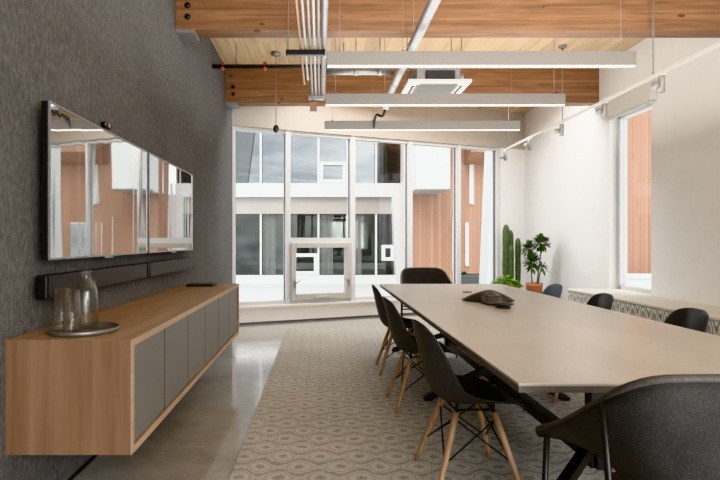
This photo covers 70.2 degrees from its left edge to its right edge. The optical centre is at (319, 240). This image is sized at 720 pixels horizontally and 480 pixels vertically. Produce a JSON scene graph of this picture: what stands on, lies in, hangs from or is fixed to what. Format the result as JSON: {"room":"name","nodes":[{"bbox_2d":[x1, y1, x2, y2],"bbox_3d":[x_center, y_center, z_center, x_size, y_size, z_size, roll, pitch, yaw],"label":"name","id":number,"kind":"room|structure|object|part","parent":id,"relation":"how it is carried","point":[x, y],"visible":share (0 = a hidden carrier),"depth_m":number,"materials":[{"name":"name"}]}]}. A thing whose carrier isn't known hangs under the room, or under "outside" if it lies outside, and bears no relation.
{"room":"conference room","nodes":[
{"label":"conference room","id":0,"kind":"room"},
{"bbox_2d":[0,0,231,479],"bbox_3d":[-1.370,-0.557,2.225,0.200,3.555,10.450,0,0,0],"label":"wall","id":1,"kind":"structure","parent":0,"point":[123,64],"depth_m":2.85,"materials":[{"name":"grey fabric"}]},
{"bbox_2d":[68,455,97,479],"bbox_3d":[-1.267,1.210,2.175,0.006,0.019,10.350,0,0,0],"label":"baseboard","id":2,"kind":"structure","parent":1,"relation":"attached to","point":[83,466],"depth_m":2.71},
{"bbox_2d":[36,263,146,299],"bbox_3d":[-1.230,0.205,2.880,0.080,0.106,1.300,0,0,0],"label":"bar","id":3,"kind":"object","parent":1,"relation":"attached to","point":[114,275],"visible":1,"depth_m":2.60,"materials":[{"name":"black metal"}]},
{"bbox_2d":[41,100,147,259],"bbox_3d":[-1.231,-0.263,2.888,0.078,0.715,1.275,0,0,0],"label":"television","id":4,"kind":"object","parent":1,"relation":"attached to","point":[94,180],"visible":1,"depth_m":2.62,"materials":[{"name":"black glass"}]},
{"bbox_3d":[-1.215,-0.268,2.888,0.032,0.705,1.275,0,0,0],"label":"casing","id":5,"kind":"part","parent":4,"relation":"part of","materials":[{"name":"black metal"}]},
{"bbox_2d":[101,122,111,130],"bbox_3d":[-1.206,-0.641,2.860,0.058,0.042,0.080,0,0,0],"label":"webcam","id":6,"kind":"object","parent":4,"relation":"on","point":[105,125],"visible":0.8,"depth_m":2.83,"materials":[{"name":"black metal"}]},
{"bbox_2d":[6,284,238,454],"bbox_3d":[-1.015,0.632,3.430,0.510,0.465,2.741,0,0,0],"label":"sideboard","id":7,"kind":"object","parent":1,"relation":"attached to","point":[105,394],"visible":0.98,"depth_m":2.06,"materials":[{"name":"brown wood"}]},
{"bbox_3d":[-1.017,0.632,2.074,0.506,0.463,0.028,0,0,0],"label":"panel","id":8,"kind":"part","parent":7,"relation":"part of","materials":[{"name":"brown wood"}]},
{"bbox_2d":[47,321,119,336],"bbox_3d":[-1.040,0.389,2.250,0.292,0.022,0.292,0,0,0],"label":"round tray","id":9,"kind":"object","parent":7,"relation":"on","point":[102,328],"visible":0.94,"depth_m":2.24,"materials":[{"name":"metal"}]},
{"bbox_2d":[52,288,71,329],"bbox_3d":[-1.138,0.300,2.250,0.076,0.185,0.076,0,0,0],"label":"glass tumbler","id":10,"kind":"object","parent":9,"relation":"on","point":[54,288],"visible":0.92,"depth_m":2.25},
{"bbox_2d":[62,289,80,330],"bbox_3d":[-1.066,0.300,2.190,0.076,0.185,0.076,0,0,0],"label":"glass tumbler","id":11,"kind":"object","parent":9,"relation":"on","point":[78,289],"visible":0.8,"depth_m":2.18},
{"bbox_2d":[74,270,97,328],"bbox_3d":[-1.060,0.263,2.315,0.100,0.260,0.100,0,0,0],"label":"glass bottle","id":12,"kind":"object","parent":9,"relation":"on","point":[82,270],"visible":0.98,"depth_m":2.30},
{"bbox_3d":[-1.017,0.414,3.431,0.506,0.028,2.738,0,0,0],"label":"panel","id":13,"kind":"part","parent":7,"relation":"part of","materials":[{"name":"brown wood"}]},
{"bbox_3d":[-0.781,0.632,2.312,0.018,0.401,0.437,0,0,0],"label":"door","id":14,"kind":"part","parent":7,"relation":"part of","materials":[{"name":"grey paint"}]},
{"bbox_3d":[-0.781,0.632,2.759,0.018,0.401,0.437,0,0,0],"label":"door","id":15,"kind":"part","parent":7,"relation":"part of","materials":[{"name":"grey paint"}]},
{"bbox_3d":[-1.017,0.851,3.431,0.506,0.028,2.738,0,0,0],"label":"panel","id":16,"kind":"part","parent":7,"relation":"part of","materials":[{"name":"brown wood"}]},
{"bbox_3d":[-0.781,0.632,3.206,0.018,0.401,0.437,0,0,0],"label":"door","id":17,"kind":"part","parent":7,"relation":"part of","materials":[{"name":"grey paint"}]},
{"bbox_2d":[186,283,216,286],"bbox_3d":[-1.055,0.389,4.550,0.240,0.022,0.180,0,0,0],"label":"remote","id":18,"kind":"object","parent":7,"relation":"on","point":[189,284],"visible":0.99,"depth_m":4.46,"materials":[{"name":"black plastic"}]},
{"bbox_3d":[-0.781,0.632,3.654,0.018,0.401,0.437,0,0,0],"label":"door","id":19,"kind":"part","parent":7,"relation":"part of","materials":[{"name":"grey paint"}]},
{"bbox_3d":[-0.781,0.632,4.101,0.018,0.401,0.437,0,0,0],"label":"door","id":20,"kind":"part","parent":7,"relation":"part of","materials":[{"name":"grey paint"}]},
{"bbox_3d":[-0.781,0.632,4.548,0.018,0.401,0.437,0,0,0],"label":"door","id":21,"kind":"part","parent":7,"relation":"part of","materials":[{"name":"grey paint"}]},
{"bbox_3d":[-1.017,0.632,4.787,0.506,0.463,0.029,0,0,0],"label":"panel","id":22,"kind":"part","parent":7,"relation":"part of","materials":[{"name":"brown wood"}]},
{"bbox_2d":[145,257,191,277],"bbox_3d":[-1.230,0.205,4.175,0.080,0.106,1.210,0,0,0],"label":"bar","id":23,"kind":"object","parent":1,"relation":"attached to","point":[155,268],"visible":0.87,"depth_m":3.99,"materials":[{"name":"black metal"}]},
{"bbox_2d":[148,152,192,252],"bbox_3d":[-1.231,-0.263,4.170,0.078,0.715,1.220,0,0,0],"label":"television","id":24,"kind":"object","parent":1,"relation":"attached to","point":[170,187],"visible":0.81,"depth_m":4.02,"materials":[{"name":"black glass"}]},
{"bbox_2d":[73,314,432,479],"bbox_3d":[1.295,1.270,3.300,5.530,0.100,12.600,0,0,0],"label":"floor","id":25,"kind":"structure","parent":0,"point":[202,437],"depth_m":3.51,"materials":[{"name":"concrete"}]},
{"bbox_2d":[229,328,615,479],"bbox_3d":[1.345,1.214,3.735,3.609,0.012,6.670,0,0,0],"label":"area rug","id":26,"kind":"object","parent":25,"relation":"on","point":[324,411],"visible":0.62,"depth_m":3.36,"materials":[{"name":"carpet"}]},
{"bbox_2d":[372,284,428,375],"bbox_3d":[0.748,0.809,4.780,0.526,0.804,0.460,0,0,2],"label":"shell chair","id":27,"kind":"object","parent":26,"relation":"on","point":[378,297],"visible":0.51,"depth_m":4.66,"materials":[{"name":"plastic"}]},
{"bbox_3d":[0.612,1.023,4.944,0.174,0.377,0.032,0,0,39],"label":"leg","id":28,"kind":"part","parent":27,"relation":"part of","materials":[{"name":"brown wood"}]},
{"bbox_3d":[0.603,1.023,4.626,0.174,0.377,0.032,0,0,-36],"label":"leg","id":29,"kind":"part","parent":27,"relation":"part of","materials":[{"name":"brown wood"}]},
{"bbox_3d":[0.911,1.023,4.934,0.164,0.377,0.032,0,0,-38],"label":"leg","id":30,"kind":"part","parent":27,"relation":"part of","materials":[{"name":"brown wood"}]},
{"bbox_2d":[383,296,457,414],"bbox_3d":[0.728,0.809,3.760,0.526,0.804,0.460,0,0,-1],"label":"shell chair","id":31,"kind":"object","parent":26,"relation":"on","point":[404,341],"visible":0.78,"depth_m":3.62,"materials":[{"name":"plastic"}]},
{"bbox_3d":[0.584,1.023,3.916,0.174,0.377,0.032,0,0,37],"label":"leg","id":32,"kind":"part","parent":31,"relation":"part of","materials":[{"name":"brown wood"}]},
{"bbox_3d":[0.591,1.023,3.598,0.174,0.377,0.032,0,0,-39],"label":"leg","id":33,"kind":"part","parent":31,"relation":"part of","materials":[{"name":"brown wood"}]},
{"bbox_2d":[400,267,452,338],"bbox_3d":[1.278,0.768,6.163,0.694,0.881,0.427,0,0,-2],"label":"armchair","id":34,"kind":"object","parent":26,"relation":"on","point":[412,275],"visible":0.3,"depth_m":6.33,"materials":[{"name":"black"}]},
{"bbox_2d":[412,319,524,479],"bbox_3d":[0.743,0.809,2.619,0.526,0.804,0.460,0,0,-3],"label":"shell chair","id":35,"kind":"object","parent":26,"relation":"on","point":[440,376],"visible":1,"depth_m":2.49,"materials":[{"name":"plastic"}]},
{"bbox_3d":[0.593,1.023,2.769,0.174,0.377,0.032,0,0,34],"label":"leg","id":36,"kind":"part","parent":35,"relation":"part of","materials":[{"name":"brown wood"}]},
{"bbox_3d":[0.612,1.023,2.452,0.174,0.377,0.032,0,0,-41],"label":"leg","id":37,"kind":"part","parent":35,"relation":"part of","materials":[{"name":"brown wood"}]},
{"bbox_3d":[0.891,1.023,2.786,0.164,0.377,0.032,0,0,-43],"label":"leg","id":38,"kind":"part","parent":35,"relation":"part of","materials":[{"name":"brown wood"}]},
{"bbox_3d":[0.910,1.023,2.470,0.164,0.377,0.032,0,0,36],"label":"leg","id":39,"kind":"part","parent":35,"relation":"part of","materials":[{"name":"brown wood"}]},
{"bbox_2d":[380,284,719,479],"bbox_3d":[1.345,0.847,3.720,1.350,0.734,4.000,0,0,0],"label":"conference table","id":40,"kind":"object","parent":26,"relation":"on","point":[543,343],"visible":0.74,"depth_m":2.51,"materials":[{"name":"laminate"}]},
{"bbox_2d":[461,290,514,304],"bbox_3d":[1.346,0.431,3.969,0.415,0.097,0.401,0,0,0],"label":"phone","id":41,"kind":"object","parent":40,"relation":"on","point":[487,297],"visible":0.94,"depth_m":3.96,"materials":[{"name":"plastic"}]},
{"bbox_2d":[474,290,505,296],"bbox_3d":[1.344,0.420,3.973,0.333,0.075,0.322,0,0,0],"label":"speaker grille","id":42,"kind":"object","parent":41,"relation":"attached to","point":[486,293],"depth_m":3.96,"materials":[{"name":"fabric"}]},
{"bbox_2d":[493,301,513,308],"bbox_3d":[1.315,0.458,3.660,0.144,0.043,0.144,0,0,0],"label":"pod","id":43,"kind":"object","parent":40,"relation":"on","point":[500,304],"visible":1,"depth_m":3.62,"materials":[{"name":"plastic"}]},
{"bbox_2d":[542,284,562,297],"bbox_3d":[1.997,0.809,4.829,0.526,0.804,0.460,0,0,3],"label":"shell chair","id":44,"kind":"object","parent":26,"relation":"on","point":[555,290],"visible":0.17,"depth_m":4.88,"materials":[{"name":"blue plastic"}]},
{"bbox_2d":[553,293,613,403],"bbox_3d":[1.977,0.809,3.978,0.526,0.804,0.460,0,0,6],"label":"shell chair","id":45,"kind":"object","parent":26,"relation":"on","point":[602,300],"visible":0.15,"depth_m":4.00,"materials":[{"name":"plastic"}]},
{"bbox_3d":[1.804,1.023,3.837,0.164,0.377,0.032,0,0,-34],"label":"leg","id":46,"kind":"part","parent":45,"relation":"part of","materials":[{"name":"brown wood"}]},
{"bbox_2d":[535,374,719,479],"bbox_3d":[1.046,0.768,1.457,0.694,0.881,0.427,0,0,-2],"label":"armchair","id":47,"kind":"object","parent":26,"relation":"on","point":[657,427],"visible":1,"depth_m":1.30,"materials":[{"name":"black fabric"}]},
{"bbox_3d":[0.714,0.907,1.629,0.020,0.601,0.048,0,0,-19],"label":"leg","id":48,"kind":"part","parent":47,"relation":"part of","materials":[{"name":"black metal"}]},
{"bbox_3d":[0.775,0.820,1.340,0.019,0.777,0.096,0,0,-20],"label":"leg","id":49,"kind":"part","parent":47,"relation":"part of","materials":[{"name":"black metal"}]},
{"bbox_3d":[1.044,0.772,1.525,0.300,0.061,0.290,0,0,-2],"label":"seat","id":50,"kind":"part","parent":47,"relation":"part of","materials":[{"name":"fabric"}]},
{"bbox_2d":[664,308,708,332],"bbox_3d":[2.017,0.809,3.098,0.526,0.804,0.460,0,0,7],"label":"shell chair","id":51,"kind":"object","parent":26,"relation":"on","point":[696,319],"visible":0.22,"depth_m":3.11,"materials":[{"name":"black plastic"}]},
{"bbox_2d":[490,275,521,287],"bbox_3d":[2.867,0.873,7.851,0.566,0.694,0.572,0,0,0],"label":"pot plant","id":52,"kind":"object","parent":25,"relation":"on","point":[512,282],"visible":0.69,"depth_m":7.80,"materials":[{"name":"green plant"}]},
{"bbox_2d":[502,225,520,285],"bbox_3d":[3.120,0.475,8.360,0.318,1.490,0.318,0,0,32],"label":"cactus","id":53,"kind":"object","parent":25,"relation":"on","point":[507,237],"visible":0.68,"depth_m":8.31,"materials":[{"name":"plant"}]},
{"bbox_2d":[519,233,551,293],"bbox_3d":[3.403,0.546,7.993,0.518,1.348,0.372,0,0,0],"label":"potted tree","id":54,"kind":"object","parent":25,"relation":"on","point":[532,286],"visible":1,"depth_m":7.95,"materials":[{"name":"green plant"}]},
{"bbox_3d":[3.360,0.940,8.000,0.250,0.560,0.250,0,0,0],"label":"pot","id":55,"kind":"part","parent":54,"relation":"part of","materials":[{"name":"ceramic"}]},
{"bbox_2d":[567,289,719,335],"bbox_3d":[3.475,0.907,3.045,0.570,0.585,7.090,0,0,0],"label":"window bench","id":56,"kind":"object","parent":25,"relation":"on","point":[655,308],"visible":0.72,"depth_m":5.16,"materials":[{"name":"fabric"}]},
{"bbox_2d":[567,289,719,320],"bbox_3d":[3.475,0.630,3.045,0.570,0.030,7.090,0,0,0],"label":"cushion","id":57,"kind":"object","parent":56,"relation":"on","point":[637,300],"depth_m":5.18,"materials":[{"name":"fabric"}]},
{"bbox_2d":[309,100,317,112],"bbox_3d":[-0.075,-1.530,5.790,0.104,0.145,0.080,0,0,0],"label":"junction box","id":58,"kind":"object","parent":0,"point":[313,105],"visible":1,"depth_m":5.76,"materials":[{"name":"metal"}]},
{"bbox_2d":[232,106,524,289],"bbox_3d":[1.204,-0.693,8.473,5.420,3.285,0.250,0,0,-22],"label":"wall","id":59,"kind":"structure","parent":0,"point":[291,118],"depth_m":8.70,"materials":[{"name":"paint"}]},
{"bbox_2d":[239,299,414,324],"bbox_3d":[1.210,1.085,8.459,5.420,0.270,0.280,0,0,-22],"label":"sill","id":60,"kind":"structure","parent":59,"relation":"attached to","point":[274,313],"depth_m":7.80,"materials":[{"name":"paint"}]},
{"bbox_2d":[232,126,499,305],"bbox_3d":[0.970,-0.360,8.304,4.860,2.620,0.214,0,0,-22],"label":"window","id":61,"kind":"structure","parent":59,"relation":"in","point":[290,244],"depth_m":8.10,"materials":[{"name":"paint"}]},
{"bbox_3d":[0.011,0.465,7.937,1.005,0.870,0.130,0,0,-22],"label":"sash","id":62,"kind":"part","parent":61,"relation":"part of","materials":[{"name":"paint"}]},
{"bbox_2d":[210,38,645,113],"bbox_3d":[1.245,-2.435,3.450,5.430,0.200,12.900,0,0,0],"label":"ceiling","id":63,"kind":"structure","parent":0,"point":[249,50],"depth_m":6.12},
{"bbox_2d":[271,51,280,132],"bbox_3d":[-0.545,-1.837,6.320,0.120,0.995,0.120,0,0,0],"label":"microphone","id":64,"kind":"object","parent":63,"relation":"hanging from","point":[273,53],"visible":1,"depth_m":6.29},
{"bbox_2d":[212,43,396,69],"bbox_3d":[-0.145,-2.178,6.020,2.250,0.315,0.048,0,0,0],"label":"pipe","id":65,"kind":"object","parent":63,"relation":"hanging from","point":[222,66],"visible":0.71,"depth_m":6.00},
{"bbox_2d":[286,0,324,55],"bbox_3d":[-0.124,-1.965,4.400,0.341,0.740,0.044,0,0,0],"label":"channel","id":66,"kind":"object","parent":63,"relation":"hanging from","point":[288,52],"visible":0.94,"depth_m":4.38,"materials":[{"name":"black metal"}]},
{"bbox_3d":[-0.275,-1.965,4.400,0.011,0.740,0.011,0,0,-22],"label":"hanger rod","id":67,"kind":"part","parent":66,"relation":"part of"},
{"bbox_2d":[294,0,305,84],"bbox_3d":[-0.165,-1.657,3.435,0.029,0.027,3.870,0,0,0],"label":"conduit","id":68,"kind":"object","parent":66,"relation":"on","point":[296,1],"visible":0.97,"depth_m":4.09,"materials":[{"name":"silver metal"}]},
{"bbox_2d":[300,0,308,79],"bbox_3d":[-0.125,-1.657,3.360,0.029,0.027,3.720,0,0,0],"label":"conduit","id":69,"kind":"object","parent":66,"relation":"on","point":[301,1],"visible":0.97,"depth_m":4.07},
{"bbox_2d":[306,0,313,94],"bbox_3d":[-0.085,-1.657,3.685,0.030,0.028,4.370,0,0,0],"label":"conduit","id":70,"kind":"object","parent":66,"relation":"on","point":[307,1],"visible":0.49,"depth_m":4.15,"materials":[{"name":"metal"}]},
{"bbox_2d":[311,0,316,94],"bbox_3d":[-0.048,-1.657,3.685,0.031,0.030,4.370,0,0,0],"label":"conduit","id":71,"kind":"object","parent":66,"relation":"on","point":[312,1],"visible":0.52,"depth_m":4.17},
{"bbox_2d":[321,0,328,98],"bbox_3d":[0.035,-1.671,3.705,0.060,0.060,4.410,0,0,0],"label":"conduit","id":72,"kind":"object","parent":66,"relation":"on","point":[324,3],"visible":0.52,"depth_m":4.17,"materials":[{"name":"metal"}]},
{"bbox_2d":[308,78,323,99],"bbox_3d":[-0.040,-1.965,5.780,0.180,0.740,0.044,0,0,0],"label":"channel","id":73,"kind":"object","parent":63,"relation":"hanging from","point":[310,97],"visible":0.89,"depth_m":5.76,"materials":[{"name":"metal"}]},
{"bbox_2d":[317,0,319,94],"bbox_3d":[-0.012,-1.657,3.660,0.029,0.027,4.320,0,0,0],"label":"conduit","id":74,"kind":"object","parent":73,"relation":"on","point":[318,1],"visible":0.87,"depth_m":4.16,"materials":[{"name":"metal"}]},
{"bbox_2d":[326,38,393,75],"bbox_3d":[0.410,-2.030,5.359,0.720,0.609,0.155,0,0,0],"label":"pipe","id":75,"kind":"object","parent":63,"relation":"hanging from","point":[329,71],"visible":0.73,"depth_m":5.29,"materials":[{"name":"metal"}]},
{"bbox_2d":[382,0,440,109],"bbox_3d":[0.788,-1.936,3.780,0.118,0.798,4.560,0,0,0],"label":"duct","id":76,"kind":"object","parent":63,"relation":"hanging from","point":[431,6],"visible":0.7,"depth_m":4.11,"materials":[{"name":"metal"}]},
{"bbox_2d":[373,110,385,127],"bbox_3d":[0.699,-1.464,6.101,0.063,0.185,0.241,0,0,-33],"label":"cable","id":77,"kind":"object","parent":76,"relation":"hanging from","point":[384,111],"visible":1,"depth_m":6.09,"materials":[{"name":"rubber"}]},
{"bbox_3d":[0.800,-2.027,4.370,0.009,0.615,0.009,0,0,22],"label":"hanger rod","id":78,"kind":"part","parent":76,"relation":"part of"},
{"bbox_2d":[225,68,598,108],"bbox_3d":[1.245,-2.083,6.955,5.030,0.505,0.210,0,0,0],"label":"timber beam","id":79,"kind":"structure","parent":63,"relation":"attached to","point":[244,87],"depth_m":6.87,"materials":[{"name":"wood"}]},
{"bbox_3d":[-1.190,-1.845,6.955,0.160,0.030,0.210,0,0,0],"label":"bearing plate","id":80,"kind":"part","parent":79,"relation":"part of","materials":[{"name":"metal"}]},
{"bbox_2d":[324,75,519,130],"bbox_3d":[1.265,-1.854,6.338,2.420,0.968,0.075,0,0,0],"label":"linear light","id":81,"kind":"object","parent":63,"relation":"hanging from","point":[332,125],"visible":0.93,"depth_m":6.30,"materials":[{"name":"metal"}]},
{"bbox_2d":[325,130,518,130],"bbox_3d":[1.265,-1.373,6.317,2.408,0.006,0.026,0,0,0],"label":"diffuser","id":82,"kind":"object","parent":81,"relation":"attached to","point":[325,130],"depth_m":6.32,"materials":[{"name":"white"}]},
{"bbox_2d":[401,38,471,92],"bbox_3d":[1.190,-1.954,5.360,0.630,0.762,0.630,0,0,0],"label":"air conditioner","id":83,"kind":"object","parent":63,"relation":"hanging from","point":[419,80],"visible":0.63,"depth_m":5.12,"materials":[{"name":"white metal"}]},
{"bbox_3d":[1.190,-1.720,5.360,0.440,0.230,0.480,0,0,0],"label":"casing","id":84,"kind":"part","parent":83,"relation":"part of","materials":[{"name":"metal"}]},
{"bbox_2d":[412,85,456,92],"bbox_3d":[1.190,-1.585,5.360,0.410,0.020,0.410,0,0,0],"label":"grille","id":85,"kind":"object","parent":83,"relation":"attached to","point":[417,88],"depth_m":5.30,"materials":[{"name":"metal"}]},
{"bbox_2d":[325,38,564,105],"bbox_3d":[1.265,-1.854,5.178,2.420,0.968,0.075,0,0,0],"label":"linear light","id":86,"kind":"object","parent":63,"relation":"hanging from","point":[331,99],"visible":0.93,"depth_m":5.14,"materials":[{"name":"metal"}]},
{"bbox_2d":[326,105,563,105],"bbox_3d":[1.265,-1.373,5.157,2.408,0.006,0.026,0,0,0],"label":"diffuser","id":87,"kind":"object","parent":86,"relation":"attached to","point":[326,105],"depth_m":5.16,"materials":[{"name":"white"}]},
{"bbox_2d":[175,0,719,41],"bbox_3d":[1.245,-2.083,4.585,5.030,0.505,0.210,0,0,0],"label":"timber beam","id":88,"kind":"structure","parent":63,"relation":"attached to","point":[195,19],"depth_m":4.50,"materials":[{"name":"wood"}]},
{"bbox_3d":[-1.190,-1.845,4.585,0.160,0.030,0.210,0,0,0],"label":"bearing plate","id":89,"kind":"part","parent":88,"relation":"part of","materials":[{"name":"metal"}]},
{"bbox_2d":[327,0,635,67],"bbox_3d":[1.265,-1.854,4.027,2.420,0.968,0.075,0,0,0],"label":"linear light","id":90,"kind":"object","parent":63,"relation":"hanging from","point":[335,59],"visible":1,"depth_m":3.99,"materials":[{"name":"metal"}]},
{"bbox_2d":[328,65,634,66],"bbox_3d":[1.265,-1.373,4.007,2.408,0.006,0.026,0,0,0],"label":"diffuser","id":91,"kind":"object","parent":90,"relation":"attached to","point":[328,65],"depth_m":3.99,"materials":[{"name":"white"}]},
{"bbox_2d":[502,0,719,151],"bbox_3d":[2.900,-1.873,4.550,0.100,0.923,7.100,0,0,0],"label":"track","id":92,"kind":"object","parent":63,"relation":"hanging from","point":[716,45],"visible":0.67,"depth_m":4.67,"materials":[{"name":"metal"}]},
{"bbox_2d":[500,150,506,160],"bbox_3d":[2.873,-1.337,7.980,0.106,0.150,0.080,0,0,0],"label":"track spotlight","id":93,"kind":"object","parent":92,"relation":"attached to","point":[505,151],"visible":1,"depth_m":7.96,"materials":[{"name":"white metal"}]},
{"bbox_3d":[2.900,-1.891,7.850,0.100,0.887,0.098,0,0,0],"label":"hanger rod","id":94,"kind":"part","parent":92,"relation":"part of","materials":[{"name":"metal"}]},
{"bbox_2d":[524,138,531,149],"bbox_3d":[2.873,-1.337,7.050,0.106,0.150,0.080,0,0,0],"label":"track spotlight","id":95,"kind":"object","parent":92,"relation":"attached to","point":[529,145],"visible":1,"depth_m":7.03,"materials":[{"name":"white metal"}]},
{"bbox_2d":[554,123,563,135],"bbox_3d":[2.873,-1.337,6.120,0.106,0.150,0.080,0,0,0],"label":"track spotlight","id":96,"kind":"object","parent":92,"relation":"attached to","point":[560,131],"visible":1,"depth_m":6.10,"materials":[{"name":"white metal"}]},
{"bbox_3d":[2.900,-1.891,6.100,0.100,0.887,0.098,0,0,0],"label":"hanger rod","id":97,"kind":"part","parent":92,"relation":"part of","materials":[{"name":"metal"}]},
{"bbox_2d":[596,101,607,117],"bbox_3d":[2.873,-1.337,5.200,0.106,0.150,0.080,0,0,0],"label":"track spotlight","id":98,"kind":"object","parent":92,"relation":"attached to","point":[603,111],"visible":1,"depth_m":5.18,"materials":[{"name":"white metal"}]},
{"bbox_3d":[2.842,-1.317,5.200,0.045,0.068,0.068,0,0,0],"label":"driver knob","id":99,"kind":"part","parent":98,"relation":"part of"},
{"bbox_3d":[2.900,-1.891,4.440,0.100,0.887,0.098,0,0,0],"label":"hanger rod","id":100,"kind":"part","parent":92,"relation":"part of","materials":[{"name":"metal"}]},
{"bbox_2d":[651,73,665,92],"bbox_3d":[2.873,-1.337,4.330,0.106,0.150,0.080,0,0,0],"label":"track spotlight","id":101,"kind":"object","parent":92,"relation":"attached to","point":[660,85],"visible":1,"depth_m":4.31,"materials":[{"name":"white metal"}]},
{"bbox_3d":[2.842,-1.317,4.330,0.045,0.068,0.068,0,0,0],"label":"driver knob","id":102,"kind":"part","parent":101,"relation":"part of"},
{"bbox_2d":[525,38,719,306],"bbox_3d":[3.860,-0.557,3.310,0.200,3.555,12.620,0,0,0],"label":"wall","id":103,"kind":"structure","parent":0,"point":[571,178],"depth_m":5.78,"materials":[{"name":"white paint"}]},
{"bbox_2d":[605,82,656,119],"bbox_3d":[3.723,-1.666,6.150,0.075,0.228,0.920,0,0,0],"label":"roller blind","id":104,"kind":"object","parent":103,"relation":"attached to","point":[642,96],"visible":0.94,"depth_m":6.04,"materials":[{"name":"fabric"}]},
{"bbox_2d":[617,104,650,293],"bbox_3d":[3.905,-0.500,6.210,0.090,2.240,0.840,0,0,0],"label":"window","id":105,"kind":"structure","parent":103,"relation":"in","point":[622,120],"depth_m":6.56,"materials":[{"name":"paint"}]},
{"label":"outside","id":106,"kind":"structure","parent":0,"visible":0},
{"bbox_2d":[239,284,389,301],"bbox_3d":[2.500,1.720,34.975,85.000,0.100,50.050,0,0,0],"label":"ground","id":107,"kind":"structure","parent":106,"point":[247,292],"depth_m":17.20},
{"bbox_2d":[236,131,404,283],"bbox_3d":[-6.250,-2.355,22.750,19.500,8.050,6.500,0,0,0],"label":"building","id":108,"kind":"structure","parent":107,"relation":"on","point":[319,166],"depth_m":20.15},
{"bbox_3d":[-2.975,-4.105,20.085,1.250,3.750,0.070,0,0,0],"label":"leaning panel","id":109,"kind":"part","parent":108,"relation":"part of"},
{"bbox_3d":[-2.885,0.140,20.175,1.060,2.400,0.050,0,0,0],"label":"pane","id":110,"kind":"part","parent":108,"relation":"part of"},
{"bbox_3d":[-2.885,-4.105,20.175,1.060,3.750,0.050,0,0,0],"label":"pane","id":111,"kind":"part","parent":108,"relation":"part of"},
{"bbox_2d":[263,214,273,273],"bbox_3d":[-2.000,0.135,20.140,0.480,2.370,0.020,0,0,0],"label":"blind","id":112,"kind":"object","parent":108,"relation":"hanging from","point":[268,219],"depth_m":20.14,"materials":[{"name":"fabric"}]},
{"bbox_3d":[-1.755,-4.105,20.175,1.060,3.750,0.050,0,0,0],"label":"pane","id":113,"kind":"part","parent":108,"relation":"part of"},
{"bbox_3d":[-1.755,0.140,20.175,1.060,2.400,0.050,0,0,0],"label":"pane","id":114,"kind":"part","parent":108,"relation":"part of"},
{"bbox_3d":[-0.625,-4.105,20.175,1.060,3.750,0.050,0,0,0],"label":"pane","id":115,"kind":"part","parent":108,"relation":"part of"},
{"bbox_3d":[-0.625,0.140,20.175,1.060,2.400,0.050,0,0,0],"label":"pane","id":116,"kind":"part","parent":108,"relation":"part of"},
{"bbox_2d":[296,253,316,274],"bbox_3d":[-0.625,0.905,20.100,1.050,0.830,0.200,0,0,0],"label":"window","id":117,"kind":"structure","parent":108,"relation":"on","point":[306,263],"depth_m":20.15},
{"bbox_2d":[322,214,332,273],"bbox_3d":[0.260,0.135,20.140,0.480,2.370,0.020,0,0,0],"label":"blind","id":118,"kind":"object","parent":108,"relation":"hanging from","point":[327,219],"depth_m":20.14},
{"bbox_3d":[0.505,-4.105,20.175,1.060,3.750,0.050,0,0,0],"label":"pane","id":119,"kind":"part","parent":108,"relation":"part of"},
{"bbox_3d":[0.505,0.140,20.175,1.060,2.400,0.050,0,0,0],"label":"pane","id":120,"kind":"part","parent":108,"relation":"part of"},
{"bbox_2d":[319,162,345,182],"bbox_3d":[0.505,-2.695,20.100,1.050,0.830,0.200,0,0,0],"label":"window","id":121,"kind":"structure","parent":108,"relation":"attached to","point":[329,172],"depth_m":20.13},
{"bbox_2d":[355,214,360,273],"bbox_3d":[1.390,0.135,20.140,0.480,2.370,0.020,0,0,0],"label":"blind","id":122,"kind":"object","parent":108,"relation":"hanging from","point":[357,216],"depth_m":20.14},
{"bbox_3d":[1.635,-4.105,20.175,1.060,3.750,0.050,0,0,0],"label":"pane","id":123,"kind":"part","parent":108,"relation":"part of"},
{"bbox_3d":[1.635,0.140,20.175,1.060,2.400,0.050,0,0,0],"label":"pane","id":124,"kind":"part","parent":108,"relation":"part of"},
{"bbox_3d":[2.700,0.140,20.175,0.930,2.400,0.050,0,0,0],"label":"pane","id":125,"kind":"part","parent":108,"relation":"part of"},
{"bbox_2d":[381,245,393,260],"bbox_3d":[2.670,0.460,20.100,0.500,0.620,0.200,0,0,0],"label":"window","id":126,"kind":"structure","parent":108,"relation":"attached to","point":[387,251],"depth_m":20.00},
{"bbox_3d":[2.700,-4.105,20.175,0.930,3.750,0.050,0,0,0],"label":"pane","id":127,"kind":"part","parent":108,"relation":"part of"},
{"bbox_2d":[461,271,478,283],"bbox_3d":[4.148,1.228,13.500,1.104,0.885,0.600,0,0,0],"label":"planter","id":128,"kind":"object","parent":107,"relation":"on","point":[466,278],"visible":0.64,"depth_m":13.20,"materials":[{"name":"grey concrete"}]},
{"bbox_2d":[479,151,491,283],"bbox_3d":[4.175,-1.555,12.300,0.650,6.450,0.700,0,0,0],"label":"pier","id":129,"kind":"structure","parent":107,"relation":"on","point":[485,273],"depth_m":12.21,"materials":[{"name":"paint"}]},
{"bbox_2d":[413,110,650,282],"bbox_3d":[12.450,-3.055,17.450,19.100,9.450,4.100,0,0,0],"label":"building","id":130,"kind":"structure","parent":107,"relation":"on","point":[432,166],"depth_m":17.00,"materials":[{"name":"wood"}]},
{"bbox_3d":[4.890,0.095,16.985,0.080,1.350,0.030,0,0,0],"label":"pane","id":131,"kind":"part","parent":130,"relation":"part of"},
{"bbox_3d":[5.040,-1.890,16.985,0.120,1.220,0.030,0,0,0],"label":"pane","id":132,"kind":"part","parent":130,"relation":"part of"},
{"bbox_2d":[627,274,650,288],"bbox_3d":[10.600,1.325,15.150,6.900,0.690,0.440,0,0,0],"label":"wall","id":133,"kind":"structure","parent":107,"relation":"on","point":[637,280],"depth_m":15.00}
]}

